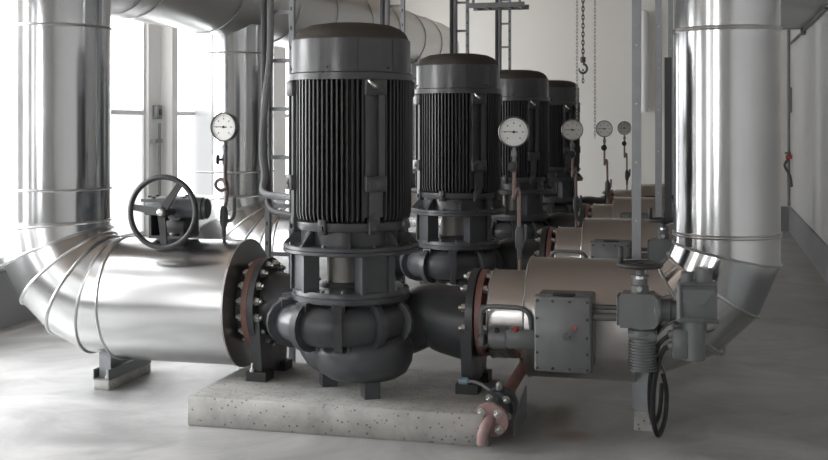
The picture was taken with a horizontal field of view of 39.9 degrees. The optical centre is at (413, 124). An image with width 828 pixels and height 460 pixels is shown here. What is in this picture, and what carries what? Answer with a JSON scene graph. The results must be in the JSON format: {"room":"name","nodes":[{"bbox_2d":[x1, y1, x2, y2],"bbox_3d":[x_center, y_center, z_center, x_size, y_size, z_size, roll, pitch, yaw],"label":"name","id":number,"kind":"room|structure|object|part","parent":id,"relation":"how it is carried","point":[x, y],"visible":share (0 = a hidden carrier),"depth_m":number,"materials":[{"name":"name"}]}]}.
{"room":"mechanical room","nodes":[
{"label":"mechanical room","id":0,"kind":"room"},
{"bbox_2d":[0,23,285,271],"bbox_3d":[-3.444,-0.550,8.563,0.120,4.300,21.400,0,0,15],"label":"wall","id":1,"kind":"structure","parent":0,"point":[153,32],"depth_m":11.56,"materials":[{"name":"white paint"}]},
{"bbox_2d":[0,17,148,269],"bbox_3d":[-3.094,-0.510,9.723,0.150,3.280,3.500,0,0,15],"label":"window","id":2,"kind":"structure","parent":1,"relation":"in","point":[128,37],"depth_m":11.06,"materials":[{"name":"white glass"}]},
{"bbox_3d":[-3.138,0.477,9.734,0.008,1.155,3.330,0,0,15],"label":"pane","id":3,"kind":"part","parent":2,"relation":"part of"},
{"bbox_3d":[-3.138,-1.125,9.734,0.008,1.960,3.330,0,0,15],"label":"pane","id":4,"kind":"part","parent":2,"relation":"part of","materials":[{"name":"glass"}]},
{"bbox_2d":[0,231,203,328],"bbox_3d":[-3.372,1.380,8.544,0.030,0.440,21.400,0,0,15],"label":"baseboard","id":5,"kind":"structure","parent":1,"relation":"attached to","point":[12,312],"depth_m":9.09,"materials":[{"name":"grey paint"}]},
{"bbox_2d":[150,123,161,195],"bbox_3d":[-2.591,0.570,11.467,0.060,1.180,0.150,0,0,15],"label":"conduit pipe","id":6,"kind":"object","parent":1,"relation":"attached to","point":[159,140],"visible":0.78,"depth_m":11.51,"materials":[{"name":"metal"}]},
{"bbox_2d":[153,105,161,118],"bbox_3d":[-2.580,-0.130,11.490,0.068,0.140,0.100,0,0,15],"label":"wall switch","id":7,"kind":"object","parent":1,"relation":"attached to","point":[157,109],"visible":1,"depth_m":11.45,"materials":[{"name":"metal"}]},
{"bbox_2d":[161,26,177,195],"bbox_3d":[-2.502,-0.770,11.666,0.130,3.860,0.120,0,0,15],"label":"trim","id":8,"kind":"structure","parent":1,"relation":"attached to","point":[169,35],"depth_m":11.61,"materials":[{"name":"white paint"}]},
{"bbox_2d":[178,29,193,195],"bbox_3d":[-2.189,-0.510,13.176,0.150,3.280,2.920,0,0,15],"label":"window","id":9,"kind":"structure","parent":1,"relation":"in","point":[185,38],"depth_m":12.30,"materials":[{"name":"white"}]},
{"bbox_3d":[-2.233,-1.125,13.187,0.008,1.960,2.750,0,0,15],"label":"pane","id":10,"kind":"part","parent":9,"relation":"part of","materials":[{"name":"glass"}]},
{"bbox_3d":[-2.233,0.477,13.187,0.008,1.155,2.750,0,0,15],"label":"pane","id":11,"kind":"part","parent":9,"relation":"part of","materials":[{"name":"glass"}]},
{"bbox_2d":[286,48,288,203],"bbox_3d":[-1.361,-0.510,16.339,0.150,3.280,2.780,0,0,15],"label":"window","id":12,"kind":"structure","parent":1,"relation":"in","point":[287,49],"depth_m":15.24,"materials":[{"name":"white"}]},
{"bbox_3d":[-1.404,-1.125,16.351,0.008,1.960,2.610,0,0,15],"label":"pane","id":13,"kind":"part","parent":12,"relation":"part of","materials":[{"name":"glass"}]},
{"bbox_3d":[-1.404,0.477,16.351,0.008,1.155,2.610,0,0,15],"label":"pane","id":14,"kind":"part","parent":12,"relation":"part of","materials":[{"name":"glass"}]},
{"bbox_2d":[0,231,827,459],"bbox_3d":[-0.204,1.700,7.714,7.180,0.200,22.000,0,0,15],"label":"floor","id":15,"kind":"structure","parent":0,"point":[766,398],"depth_m":6.37,"materials":[{"name":"concrete"}]},
{"bbox_2d":[93,352,150,390],"bbox_3d":[-1.820,1.480,7.138,0.105,0.240,0.535,0,0,15],"label":"support","id":16,"kind":"object","parent":15,"relation":"on","point":[111,373],"visible":0.88,"depth_m":6.96,"materials":[{"name":"concrete"}]},
{"bbox_3d":[-1.846,1.445,7.034,0.077,0.170,0.230,0,0,15],"label":"upright plate","id":17,"kind":"part","parent":16,"relation":"part of","materials":[{"name":"metal"}]},
{"bbox_2d":[265,0,295,362],"bbox_3d":[-0.858,-0.550,7.317,0.197,4.300,0.041,0,0,15],"label":"ladder","id":18,"kind":"object","parent":15,"relation":"on","point":[292,3],"visible":0.3,"depth_m":7.31,"materials":[{"name":"metal"}]},
{"bbox_3d":[-0.938,-0.550,7.338,0.032,4.300,0.040,0,0,15],"label":"ladder rail","id":19,"kind":"part","parent":18,"relation":"part of","materials":[{"name":"metal"}]},
{"bbox_2d":[261,0,290,218],"bbox_3d":[-0.793,-1.062,6.844,0.097,3.216,0.952,0,0,-24],"label":"power cable","id":20,"kind":"object","parent":18,"relation":"attached to","point":[268,202],"visible":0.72,"depth_m":7.25,"materials":[{"name":"grey plastic"}]},
{"bbox_3d":[-0.778,-0.550,7.296,0.032,4.300,0.040,0,0,15],"label":"ladder rail","id":21,"kind":"part","parent":18,"relation":"part of","materials":[{"name":"metal"}]},
{"bbox_2d":[187,362,515,446],"bbox_3d":[-0.311,1.522,6.337,1.610,0.156,0.960,0,0,15],"label":"concrete plinth","id":22,"kind":"object","parent":15,"relation":"on","point":[417,405],"visible":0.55,"depth_m":5.97,"materials":[{"name":"grey concrete"}]},
{"bbox_2d":[246,22,491,399],"bbox_3d":[-0.309,0.447,6.262,1.355,1.994,0.959,0,0,15],"label":"pump","id":23,"kind":"object","parent":15,"relation":"on","point":[350,178],"visible":0.98,"depth_m":5.96,"materials":[{"name":"paint"}]},
{"bbox_2d":[0,0,266,366],"bbox_3d":[-1.698,0.292,6.845,1.720,2.225,0.740,0,0,15],"label":"pipe","id":24,"kind":"object","parent":23,"relation":"attached to","point":[96,289],"visible":0.82,"depth_m":6.65,"materials":[{"name":"grey metal"}]},
{"bbox_2d":[128,174,211,249],"bbox_3d":[-1.384,0.494,6.658,0.452,0.428,0.482,0,0,15],"label":"valve gearbox","id":25,"kind":"object","parent":24,"relation":"attached to","point":[172,217],"visible":1,"depth_m":6.50,"materials":[{"name":"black metal"}]},
{"bbox_2d":[210,112,239,239],"bbox_3d":[-1.112,0.315,6.700,0.173,0.777,0.088,0,0,15],"label":"pressure gauge","id":26,"kind":"object","parent":24,"relation":"on","point":[224,127],"visible":0.99,"depth_m":6.69,"materials":[{"name":"polished steel"},{"name":"white dial face"},{"name":"glass"}]},
{"bbox_3d":[-1.138,0.203,6.698,0.052,0.057,0.060,0,0,-7],"label":"cock knob","id":27,"kind":"part","parent":26,"relation":"part of","materials":[{"name":"black plastic"}]},
{"bbox_3d":[-1.111,0.133,6.706,0.031,0.090,0.032,0,0,15],"label":"gauge stem","id":28,"kind":"part","parent":26,"relation":"part of","materials":[{"name":"metal"}]},
{"bbox_3d":[-1.071,0.498,6.681,0.065,0.151,0.022,0,0,15],"label":"valve lever","id":29,"kind":"part","parent":26,"relation":"part of","materials":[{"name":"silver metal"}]},
{"bbox_3d":[-0.971,1.035,6.654,0.012,0.740,0.740,0,0,15],"label":"plate","id":30,"kind":"part","parent":24,"relation":"part of","materials":[{"name":"grey metal"}]},
{"bbox_2d":[259,0,289,200],"bbox_3d":[-0.799,-1.112,6.814,0.142,3.116,0.960,0,0,-21],"label":"power cable","id":31,"kind":"object","parent":23,"relation":"attached to","point":[270,3],"visible":0.86,"depth_m":7.22,"materials":[{"name":"grey plastic"}]},
{"bbox_3d":[-0.342,0.145,6.200,0.536,0.770,0.536,0,0,15],"label":"motor","id":32,"kind":"part","parent":23,"relation":"part of","materials":[{"name":"grey paint"}]},
{"bbox_2d":[314,335,413,382],"bbox_3d":[-0.272,1.226,6.182,0.540,0.272,0.540,0,0,15],"label":"casing","id":33,"kind":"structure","parent":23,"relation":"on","point":[371,358],"depth_m":5.95,"materials":[{"name":"metal"}]},
{"bbox_2d":[474,0,782,381],"bbox_3d":[1.144,-0.659,6.100,1.581,4.061,0.658,0,0,15],"label":"pipe","id":34,"kind":"object","parent":23,"relation":"attached to","point":[727,53],"visible":0.75,"depth_m":5.77,"materials":[{"name":"silver metal"}]},
{"bbox_2d":[478,304,533,349],"bbox_3d":[0.503,1.053,5.967,0.327,0.246,0.143,0,0,15],"label":"lever","id":35,"kind":"object","parent":34,"relation":"attached to","point":[513,337],"visible":0.98,"depth_m":5.91,"materials":[{"name":"grey metal"}]},
{"bbox_3d":[0.478,1.036,5.933,0.291,0.213,0.065,0,0,15],"label":"bar handle","id":36,"kind":"part","parent":35,"relation":"part of","materials":[{"name":"grey metal"}]},
{"bbox_2d":[498,116,528,269],"bbox_3d":[0.548,0.389,6.260,0.170,0.872,0.093,0,0,8],"label":"pressure gauge","id":37,"kind":"object","parent":34,"relation":"on","point":[513,132],"visible":0.99,"depth_m":6.25,"materials":[{"name":"grey metal"}]},
{"bbox_3d":[0.543,0.228,6.241,0.060,0.057,0.052,0,0,15],"label":"cock knob","id":38,"kind":"part","parent":37,"relation":"part of","materials":[{"name":"black plastic"}]},
{"bbox_3d":[0.551,0.158,6.271,0.031,0.090,0.032,0,0,15],"label":"gauge stem","id":39,"kind":"part","parent":37,"relation":"part of","materials":[{"name":"metal"}]},
{"bbox_3d":[0.603,0.598,6.242,0.035,0.106,0.018,0,0,15],"label":"valve lever","id":40,"kind":"part","parent":37,"relation":"part of","materials":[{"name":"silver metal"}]},
{"bbox_2d":[534,246,718,373],"bbox_3d":[1.041,0.904,5.612,0.897,0.629,0.300,0,0,20],"label":"valve actuator","id":41,"kind":"object","parent":34,"relation":"attached to","point":[564,320],"visible":1,"depth_m":5.51,"materials":[{"name":"grey metal"}]},
{"bbox_3d":[1.007,0.632,5.552,0.025,0.085,0.026,0,0,15],"label":"crank handle","id":42,"kind":"part","parent":41,"relation":"part of","materials":[{"name":"black plastic"}]},
{"bbox_2d":[647,334,668,423],"bbox_3d":[1.223,1.275,5.738,0.102,0.537,0.476,0,0,8],"label":"cable","id":43,"kind":"object","parent":41,"relation":"attached to","point":[662,340],"visible":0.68,"depth_m":5.73,"materials":[{"name":"black plastic"}]},
{"bbox_2d":[650,345,668,437],"bbox_3d":[1.237,1.320,5.736,0.097,0.525,0.476,0,0,11],"label":"cable","id":44,"kind":"object","parent":41,"relation":"attached to","point":[665,348],"visible":1,"depth_m":5.69,"materials":[{"name":"black plastic"}]},
{"bbox_2d":[706,342,726,354],"bbox_3d":[1.500,1.106,5.657,0.190,0.086,0.032,0,0,-43],"label":"cable","id":45,"kind":"object","parent":41,"relation":"attached to","point":[708,345],"visible":0.95,"depth_m":5.64,"materials":[{"name":"grey plastic"}]},
{"bbox_2d":[390,0,404,32],"bbox_3d":[-0.176,-0.550,9.921,0.197,4.300,0.041,0,0,15],"label":"ladder","id":46,"kind":"object","parent":15,"relation":"on","point":[402,5],"visible":0.08,"depth_m":9.88,"materials":[{"name":"metal"}]},
{"bbox_2d":[380,0,416,192],"bbox_3d":[-0.111,-1.062,9.448,0.097,3.216,0.952,0,0,-24],"label":"power cable","id":47,"kind":"object","parent":46,"relation":"attached to","point":[382,2],"visible":0.05,"depth_m":9.86,"materials":[{"name":"grey plastic"}]},
{"bbox_3d":[-0.096,-0.550,9.901,0.032,4.300,0.040,0,0,15],"label":"ladder rail","id":48,"kind":"part","parent":46,"relation":"part of","materials":[{"name":"metal"}]},
{"bbox_2d":[453,0,468,52],"bbox_3d":[0.506,-0.550,12.525,0.197,4.300,0.041,0,0,15],"label":"ladder","id":49,"kind":"object","parent":15,"relation":"on","point":[466,2],"visible":0.16,"depth_m":12.49,"materials":[{"name":"metal"}]},
{"bbox_2d":[450,0,452,52],"bbox_3d":[0.571,-1.062,12.052,0.097,3.216,0.952,0,0,-24],"label":"power cable","id":50,"kind":"object","parent":49,"relation":"attached to","point":[451,1],"visible":0.09,"depth_m":12.46,"materials":[{"name":"grey plastic"}]},
{"bbox_3d":[0.426,-0.550,12.546,0.032,4.300,0.040,0,0,15],"label":"ladder rail","id":51,"kind":"part","parent":49,"relation":"part of","materials":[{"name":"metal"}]},
{"bbox_2d":[454,0,457,52],"bbox_3d":[0.566,-1.112,12.022,0.142,3.116,0.960,0,0,-21],"label":"power cable","id":52,"kind":"object","parent":49,"relation":"attached to","point":[455,1],"visible":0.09,"depth_m":12.43,"materials":[{"name":"grey plastic"}]},
{"bbox_3d":[0.586,-0.550,12.505,0.032,4.300,0.040,0,0,15],"label":"ladder rail","id":53,"kind":"part","parent":49,"relation":"part of","materials":[{"name":"metal"}]},
{"bbox_2d":[395,53,549,285],"bbox_3d":[0.373,0.447,8.866,1.355,1.994,0.959,0,0,15],"label":"pump","id":54,"kind":"object","parent":15,"relation":"on","point":[458,163],"visible":0.76,"depth_m":8.55,"materials":[{"name":"metal"}]},
{"bbox_2d":[193,24,326,279],"bbox_3d":[-1.016,0.292,9.449,1.720,2.225,0.740,0,0,15],"label":"pipe","id":55,"kind":"object","parent":54,"relation":"attached to","point":[227,67],"visible":0.37,"depth_m":9.28,"materials":[{"name":"grey metal"}]},
{"bbox_2d":[385,0,415,179],"bbox_3d":[-0.117,-1.112,9.418,0.142,3.116,0.960,0,0,-21],"label":"power cable","id":56,"kind":"object","parent":54,"relation":"attached to","point":[387,2],"visible":0.02,"depth_m":9.83,"materials":[{"name":"grey plastic"}]},
{"bbox_2d":[436,279,467,285],"bbox_3d":[0.410,1.226,8.786,0.540,0.272,0.540,0,0,15],"label":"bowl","id":57,"kind":"object","parent":54,"relation":"on","point":[459,282],"depth_m":8.54,"materials":[{"name":"metal"}]},
{"bbox_3d":[0.340,0.145,8.804,0.536,0.770,0.536,0,0,15],"label":"motor","id":58,"kind":"part","parent":54,"relation":"part of","materials":[{"name":"grey paint"}]},
{"bbox_2d":[546,217,672,259],"bbox_3d":[1.826,-0.659,8.704,1.581,4.061,0.658,0,0,15],"label":"pipe","id":59,"kind":"object","parent":54,"relation":"attached to","point":[568,238],"visible":0.11,"depth_m":8.63,"materials":[{"name":"silver metal"}]},
{"bbox_2d":[550,249,587,257],"bbox_3d":[1.185,1.053,8.571,0.327,0.246,0.143,0,0,15],"label":"lever","id":60,"kind":"object","parent":59,"relation":"attached to","point":[558,250],"visible":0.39,"depth_m":8.51,"materials":[{"name":"grey metal"}]},
{"bbox_2d":[561,119,582,227],"bbox_3d":[1.230,0.389,8.864,0.170,0.872,0.093,0,0,8],"label":"pressure gauge","id":61,"kind":"object","parent":59,"relation":"on","point":[572,129],"visible":0.99,"depth_m":8.85,"materials":[{"name":"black metal"}]},
{"bbox_3d":[1.226,0.228,8.845,0.060,0.057,0.052,0,0,15],"label":"cock knob","id":62,"kind":"part","parent":61,"relation":"part of","materials":[{"name":"black plastic"}]},
{"bbox_3d":[1.233,0.158,8.875,0.031,0.090,0.032,0,0,15],"label":"gauge stem","id":63,"kind":"part","parent":61,"relation":"part of","materials":[{"name":"metal"}]},
{"bbox_2d":[591,207,672,261],"bbox_3d":[1.723,0.904,8.216,0.897,0.629,0.300,0,0,20],"label":"valve actuator","id":64,"kind":"object","parent":59,"relation":"attached to","point":[657,248],"visible":0.29,"depth_m":8.16,"materials":[{"name":"grey metal"}]},
{"bbox_3d":[1.689,0.632,8.156,0.025,0.085,0.026,0,0,15],"label":"crank handle","id":65,"kind":"part","parent":64,"relation":"part of","materials":[{"name":"black metal"}]},
{"bbox_2d":[474,359,526,446],"bbox_3d":[0.502,1.390,5.934,0.191,0.420,0.774,0,0,27],"label":"drain pipe","id":66,"kind":"object","parent":15,"relation":"on","point":[500,403],"visible":0.84,"depth_m":5.77,"materials":[{"name":"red metal"}]},
{"bbox_2d":[458,377,490,391],"bbox_3d":[0.343,1.381,5.975,0.062,0.072,0.343,0,0,-34],"label":"lever","id":67,"kind":"object","parent":66,"relation":"attached to","point":[461,380],"visible":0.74,"depth_m":6.06,"materials":[{"name":"blue"}]},
{"bbox_2d":[502,0,510,69],"bbox_3d":[1.188,-0.550,15.129,0.197,4.300,0.041,0,0,15],"label":"ladder","id":68,"kind":"object","parent":15,"relation":"on","point":[509,11],"visible":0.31,"depth_m":15.09,"materials":[{"name":"metal"}]},
{"bbox_2d":[495,0,497,62],"bbox_3d":[1.253,-1.062,14.656,0.097,3.216,0.952,0,0,-24],"label":"power cable","id":69,"kind":"object","parent":68,"relation":"attached to","point":[496,11],"visible":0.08,"depth_m":15.07,"materials":[{"name":"grey plastic"}]},
{"bbox_3d":[1.268,-0.550,15.109,0.032,4.300,0.040,0,0,15],"label":"ladder rail","id":70,"kind":"part","parent":68,"relation":"part of","materials":[{"name":"metal"}]},
{"bbox_2d":[492,70,585,240],"bbox_3d":[1.055,0.447,11.470,1.355,1.994,0.959,0,0,15],"label":"pump","id":71,"kind":"object","parent":15,"relation":"on","point":[525,93],"visible":0.48,"depth_m":11.13,"materials":[{"name":"metal"}]},
{"bbox_2d":[409,193,440,234],"bbox_3d":[-0.333,0.292,12.053,1.720,2.225,0.740,0,0,15],"label":"pipe","id":72,"kind":"object","parent":71,"relation":"attached to","point":[412,217],"visible":0.02,"depth_m":11.60,"materials":[{"name":"grey metal"}]},
{"bbox_2d":[111,0,458,63],"bbox_3d":[-1.223,-1.100,10.669,0.754,0.754,12.600,0,0,15],"label":"pipe","id":73,"kind":"object","parent":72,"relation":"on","point":[427,37],"visible":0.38,"depth_m":9.74,"materials":[{"name":"grey metal"}]},
{"bbox_3d":[1.022,0.145,11.408,0.536,0.770,0.536,0,0,15],"label":"motor","id":74,"kind":"part","parent":71,"relation":"part of","materials":[{"name":"grey paint"}]},
{"bbox_2d":[585,196,672,218],"bbox_3d":[2.508,-0.659,11.309,1.581,4.061,0.658,0,0,15],"label":"pipe","id":75,"kind":"object","parent":71,"relation":"attached to","point":[619,205],"visible":0.16,"depth_m":11.26,"materials":[{"name":"silver metal"}]},
{"bbox_2d":[596,120,612,203],"bbox_3d":[1.912,0.389,11.468,0.170,0.872,0.093,0,0,8],"label":"pressure gauge","id":76,"kind":"object","parent":75,"relation":"on","point":[604,128],"visible":1,"depth_m":11.46,"materials":[{"name":"white metal"}]},
{"bbox_3d":[1.908,0.228,11.449,0.060,0.057,0.052,0,0,15],"label":"cock knob","id":77,"kind":"part","parent":76,"relation":"part of","materials":[{"name":"black plastic"}]},
{"bbox_2d":[620,195,672,218],"bbox_3d":[2.405,0.904,10.820,0.897,0.629,0.300,0,0,20],"label":"valve actuator","id":78,"kind":"object","parent":75,"relation":"attached to","point":[624,215],"visible":0.02,"depth_m":10.81,"materials":[{"name":"grey metal"}]},
{"bbox_2d":[543,80,608,213],"bbox_3d":[1.737,0.447,14.074,1.355,1.994,0.959,0,0,15],"label":"pump","id":79,"kind":"object","parent":15,"relation":"on","point":[562,93],"visible":0.28,"depth_m":13.73,"materials":[{"name":"metal"}]},
{"bbox_2d":[410,61,502,203],"bbox_3d":[0.349,0.292,14.657,1.720,2.225,0.740,0,0,15],"label":"pipe","id":80,"kind":"object","parent":79,"relation":"attached to","point":[412,65],"visible":0.02,"depth_m":14.49,"materials":[{"name":"grey metal"}]},
{"bbox_2d":[498,0,501,70],"bbox_3d":[1.248,-1.112,14.626,0.142,3.116,0.960,0,0,-21],"label":"power cable","id":81,"kind":"object","parent":79,"relation":"attached to","point":[499,11],"visible":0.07,"depth_m":15.04,"materials":[{"name":"grey plastic"}]},
{"bbox_3d":[1.705,0.145,14.012,0.536,0.770,0.536,0,0,15],"label":"motor","id":82,"kind":"part","parent":79,"relation":"part of","materials":[{"name":"grey paint"}]},
{"bbox_2d":[609,184,663,203],"bbox_3d":[3.190,-0.659,13.913,1.581,4.061,0.658,0,0,15],"label":"pipe","id":83,"kind":"object","parent":79,"relation":"attached to","point":[646,189],"visible":0.06,"depth_m":13.90,"materials":[{"name":"silver metal"}]},
{"bbox_2d":[617,121,630,189],"bbox_3d":[2.595,0.389,14.072,0.170,0.872,0.093,0,0,8],"label":"pressure gauge","id":84,"kind":"object","parent":83,"relation":"on","point":[624,128],"visible":1,"depth_m":14.06,"materials":[{"name":"white metal"}]},
{"bbox_2d":[632,0,640,407],"bbox_3d":[1.260,-0.550,6.460,0.050,4.300,0.054,0,0,15],"label":"channel","id":85,"kind":"object","parent":15,"relation":"on","point":[636,4],"visible":0.69,"depth_m":6.44,"materials":[{"name":"metal"}]},
{"bbox_2d":[634,372,657,430],"bbox_3d":[1.230,1.390,6.047,0.120,0.420,0.160,0,0,15],"label":"support post","id":86,"kind":"object","parent":15,"relation":"on","point":[642,422],"visible":0.43,"depth_m":5.98,"materials":[{"name":"metal"}]},
{"bbox_2d":[655,0,661,216],"bbox_3d":[1.943,-0.550,9.065,0.050,4.300,0.054,0,0,15],"label":"channel","id":87,"kind":"object","parent":15,"relation":"on","point":[658,3],"visible":0.62,"depth_m":9.04,"materials":[{"name":"metal"}]},
{"bbox_2d":[664,57,671,224],"bbox_3d":[2.182,0.510,9.798,0.060,2.180,0.040,0,0,15],"label":"conduit","id":88,"kind":"object","parent":15,"relation":"on","point":[667,60],"visible":0.64,"depth_m":9.78,"materials":[{"name":"grey metal"}]},
{"bbox_2d":[668,0,672,194],"bbox_3d":[2.625,-0.550,11.669,0.050,4.300,0.054,0,0,15],"label":"channel","id":89,"kind":"object","parent":15,"relation":"on","point":[670,2],"visible":0.27,"depth_m":11.64,"materials":[{"name":"metal"}]},
{"bbox_2d":[390,0,790,205],"bbox_3d":[2.533,-0.550,18.162,6.980,4.300,0.200,0,0,15],"label":"wall","id":90,"kind":"structure","parent":0,"point":[543,36],"depth_m":17.98,"materials":[{"name":"beige paint"}]},
{"bbox_2d":[641,10,648,111],"bbox_3d":[3.576,-0.990,17.682,0.130,1.580,0.130,0,0,15],"label":"conduit","id":91,"kind":"object","parent":90,"relation":"attached to","point":[644,14],"visible":0.95,"depth_m":17.62,"materials":[{"name":"white metal"}]},
{"bbox_2d":[781,206,788,230],"bbox_3d":[2.504,1.415,18.051,6.520,0.370,0.030,0,0,15],"label":"baseboard","id":92,"kind":"structure","parent":90,"relation":"attached to","point":[784,209],"depth_m":17.22,"materials":[{"name":"grey paint"}]},
{"bbox_2d":[791,5,827,244],"bbox_3d":[3.076,-0.550,6.855,0.200,4.300,21.400,0,0,15],"label":"wall","id":93,"kind":"structure","parent":0,"point":[809,51],"depth_m":13.61,"materials":[{"name":"grey paint"}]},
{"bbox_2d":[783,30,792,205],"bbox_3d":[5.520,-0.250,16.863,0.116,2.900,0.243,0,0,7],"label":"pipe","id":94,"kind":"object","parent":93,"relation":"attached to","point":[788,156],"visible":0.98,"depth_m":16.93,"materials":[{"name":"metal"}]},
{"bbox_2d":[788,87,791,112],"bbox_3d":[5.503,-0.365,16.691,0.050,0.370,0.060,0,0,15],"label":"box","id":95,"kind":"object","parent":93,"relation":"attached to","point":[789,88],"visible":1,"depth_m":16.66,"materials":[{"name":"metal"}]},
{"bbox_2d":[781,0,827,29],"bbox_3d":[2.835,-1.490,7.595,0.640,0.560,14.310,0,0,15],"label":"ventilation duct","id":96,"kind":"object","parent":93,"relation":"attached to","point":[795,14],"visible":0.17,"depth_m":12.47,"materials":[{"name":"grey metal"}]},
{"bbox_2d":[789,7,826,44],"bbox_3d":[4.880,-1.195,14.254,0.060,0.090,5.579,0,0,15],"label":"wall rail","id":97,"kind":"object","parent":93,"relation":"attached to","point":[802,31],"visible":0.96,"depth_m":13.49,"materials":[{"name":"metal"}]},
{"bbox_2d":[789,206,827,284],"bbox_3d":[2.964,1.415,6.885,0.030,0.370,21.400,0,0,15],"label":"baseboard","id":98,"kind":"structure","parent":93,"relation":"attached to","point":[810,242],"depth_m":13.39,"materials":[{"name":"grey paint"}]},
{"bbox_3d":[-0.204,-2.800,7.714,7.180,0.200,22.000,0,0,15],"label":"ceiling","id":99,"kind":"structure","parent":0,"visible":0},
{"bbox_2d":[469,0,528,10],"bbox_3d":[1.040,-2.065,14.041,0.700,1.270,0.370,0,0,15],"label":"cable tray","id":100,"kind":"object","parent":99,"relation":"hanging from","point":[519,5],"visible":0.95,"depth_m":13.92,"materials":[{"name":"metal"}]},
{"bbox_2d":[576,0,595,135],"bbox_3d":[1.906,-1.271,12.847,0.380,2.858,0.300,0,0,15],"label":"chain hoist","id":101,"kind":"object","parent":99,"relation":"hanging from","point":[582,59],"visible":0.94,"depth_m":12.84,"materials":[{"name":"grey metal"}]},
{"bbox_3d":[1.838,-0.925,12.865,0.021,2.166,0.021,0,0,-30],"label":"hand chain","id":102,"kind":"part","parent":101,"relation":"part of","materials":[{"name":"grey metal"}]},
{"bbox_3d":[1.903,-1.380,12.848,0.030,1.267,0.030,0,0,-30],"label":"load chain","id":103,"kind":"part","parent":101,"relation":"part of","materials":[{"name":"grey metal"}]},
{"bbox_3d":[2.032,-0.925,12.814,0.021,2.166,0.021,0,0,-30],"label":"hand chain","id":104,"kind":"part","parent":101,"relation":"part of","materials":[{"name":"grey metal"}]}
]}

